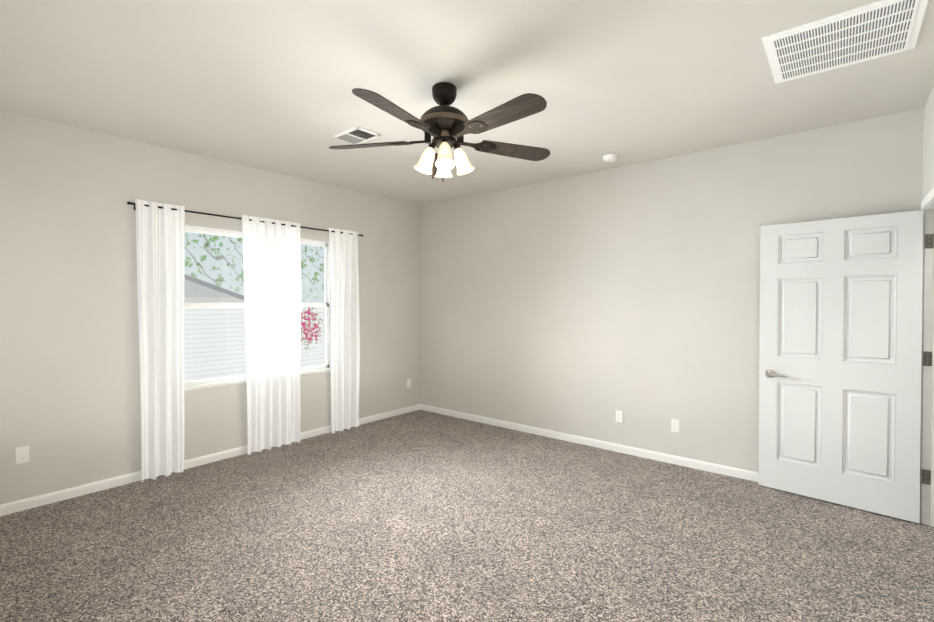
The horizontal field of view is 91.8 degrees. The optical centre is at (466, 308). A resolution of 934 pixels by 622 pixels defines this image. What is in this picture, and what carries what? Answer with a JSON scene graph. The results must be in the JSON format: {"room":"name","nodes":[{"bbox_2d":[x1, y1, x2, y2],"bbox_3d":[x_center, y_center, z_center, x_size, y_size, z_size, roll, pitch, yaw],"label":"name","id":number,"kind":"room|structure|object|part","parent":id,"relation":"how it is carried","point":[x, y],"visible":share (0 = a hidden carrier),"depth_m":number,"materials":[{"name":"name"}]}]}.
{"room":"empty bedroom","nodes":[
{"label":"empty bedroom","id":0,"kind":"room"},
{"bbox_2d":[0,110,419,504],"bbox_3d":[-2.186,0.018,4.358,0.150,2.750,4.980,1,1,40],"label":"wall","id":1,"kind":"structure","parent":0,"point":[70,409],"depth_m":3.52,"materials":[{"name":"paint"}]},
{"bbox_2d":[15,446,28,463],"bbox_3d":[-3.095,1.023,3.150,0.008,0.115,0.070,1,1,40],"label":"outlet","id":2,"kind":"object","parent":1,"relation":"attached to","point":[21,454],"visible":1,"depth_m":3.15,"materials":[{"name":"white plastic"}]},
{"bbox_2d":[0,404,419,515],"bbox_3d":[-2.124,1.356,4.323,0.013,0.074,4.680,1,1,40],"label":"baseboard","id":3,"kind":"structure","parent":1,"relation":"attached to","point":[40,500],"depth_m":3.59,"materials":[{"name":"white wood"}]},
{"bbox_2d":[127,199,362,482],"bbox_3d":[-1.935,0.250,4.416,0.167,2.235,2.259,1,1,40],"label":"curtains","id":4,"kind":"object","parent":1,"relation":"attached to","point":[272,277],"visible":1,"depth_m":4.29,"materials":[{"name":"white fabric"}]},
{"bbox_2d":[184,225,330,385],"bbox_3d":[-2.057,-0.012,4.549,0.075,1.455,1.560,1,1,40],"label":"window","id":5,"kind":"structure","parent":1,"relation":"in","point":[326,304],"depth_m":4.36,"materials":[{"name":"white plastic"}]},
{"bbox_2d":[184,367,330,390],"bbox_3d":[-1.994,0.696,4.506,0.088,0.040,1.630,1,1,40],"label":"window sill","id":6,"kind":"structure","parent":1,"relation":"attached to","point":[228,382],"depth_m":4.19,"materials":[{"name":"white wood"}]},
{"bbox_2d":[407,378,410,387],"bbox_3d":[-0.766,0.988,5.960,0.008,0.115,0.070,1,1,40],"label":"outlet","id":7,"kind":"object","parent":1,"relation":"attached to","point":[408,382],"visible":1,"depth_m":5.96,"materials":[{"name":"white plastic"}]},
{"bbox_2d":[0,410,933,621],"bbox_3d":[0.201,1.447,2.398,6.350,0.060,4.980,1,1,40],"label":"floor","id":8,"kind":"structure","parent":0,"point":[420,516],"depth_m":2.72,"materials":[{"name":"carpet"}]},
{"bbox_2d":[0,0,933,205],"bbox_3d":[0.201,-1.382,2.362,6.350,0.100,4.980,1,1,40],"label":"ceiling","id":9,"kind":"structure","parent":0,"point":[268,85],"depth_m":2.63,"materials":[{"name":"paint"}]},
{"bbox_2d":[331,126,380,143],"bbox_3d":[-0.864,-1.339,3.531,0.330,0.016,0.230,1,1,40],"label":"ceiling vent","id":10,"kind":"object","parent":9,"relation":"in","point":[356,135],"visible":1,"depth_m":3.51,"materials":[{"name":"white metal"}]},
{"bbox_2d":[329,82,549,181],"bbox_3d":[-0.128,-1.041,2.705,1.423,0.591,1.430,1,1,40],"label":"fan","id":11,"kind":"object","parent":9,"relation":"hanging from","point":[445,124],"visible":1,"depth_m":2.66,"materials":[{"name":"brown wood"}]},
{"bbox_2d":[602,154,617,161],"bbox_3d":[1.277,-1.331,4.030,0.136,0.044,0.136,1,1,40],"label":"smoke detector","id":12,"kind":"object","parent":9,"relation":"attached to","point":[610,157],"visible":1,"depth_m":3.99,"materials":[{"name":"white plastic"}]},
{"bbox_2d":[762,0,928,83],"bbox_3d":[1.865,-1.325,2.263,0.590,0.013,0.600,1,1,40],"label":"ceiling vent","id":13,"kind":"object","parent":9,"relation":"in","point":[873,30],"visible":1,"depth_m":2.22,"materials":[{"name":"white metal"}]},
{"bbox_2d":[420,108,923,472],"bbox_3d":[1.799,0.020,4.192,6.200,2.750,0.150,1,1,40],"label":"wall","id":14,"kind":"structure","parent":0,"point":[587,305],"depth_m":4.25,"materials":[{"name":"paint"}]},
{"bbox_2d":[420,404,758,481],"bbox_3d":[1.213,1.353,4.588,4.787,0.074,0.013,1,1,40],"label":"baseboard","id":15,"kind":"structure","parent":14,"relation":"attached to","point":[708,466],"depth_m":4.42,"materials":[{"name":"white wood"}]},
{"bbox_2d":[616,410,622,422],"bbox_3d":[1.472,1.048,4.373,0.070,0.115,0.008,1,1,40],"label":"electrical outlet","id":16,"kind":"object","parent":14,"relation":"attached to","point":[619,416],"visible":1,"depth_m":4.37,"materials":[{"name":"white plastic"}]},
{"bbox_2d":[671,419,679,432],"bbox_3d":[1.864,1.052,4.048,0.070,0.115,0.008,1,1,40],"label":"electrical outlet","id":17,"kind":"object","parent":14,"relation":"attached to","point":[675,425],"visible":1,"depth_m":4.04,"materials":[{"name":"white plastic"}]},
{"bbox_2d":[922,85,933,200],"bbox_3d":[1.614,0.057,1.209,0.120,2.750,4.680,1,1,40],"label":"wall","id":18,"kind":"structure","parent":0,"point":[928,152],"depth_m":2.84,"materials":[{"name":"paint"}]},
{"bbox_2d":[919,187,933,526],"bbox_3d":[2.727,0.361,2.557,0.152,2.108,1.036,1,1,40],"label":"door frame","id":19,"kind":"structure","parent":18,"relation":"attached to","point":[926,515],"depth_m":2.93,"materials":[{"name":"white wood"}]},
{"bbox_2d":[758,210,933,522],"bbox_3d":[2.643,0.380,3.235,0.955,2.030,0.166,1,1,44],"label":"door","id":20,"kind":"structure","parent":19,"relation":"attached to","point":[841,359],"depth_m":3.19,"materials":[{"name":"white wood"}]},
{"bbox_3d":[2.984,0.334,2.932,0.044,1.622,0.003,1,1,40],"label":"door hinge leaves","id":21,"kind":"part","parent":20,"relation":"part of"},
{"label":"outside","id":22,"kind":"structure","parent":0,"visible":0},
{"bbox_2d":[184,232,325,381],"bbox_3d":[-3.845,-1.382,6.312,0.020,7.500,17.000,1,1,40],"label":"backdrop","id":23,"kind":"structure","parent":22,"point":[215,365],"depth_m":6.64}
]}

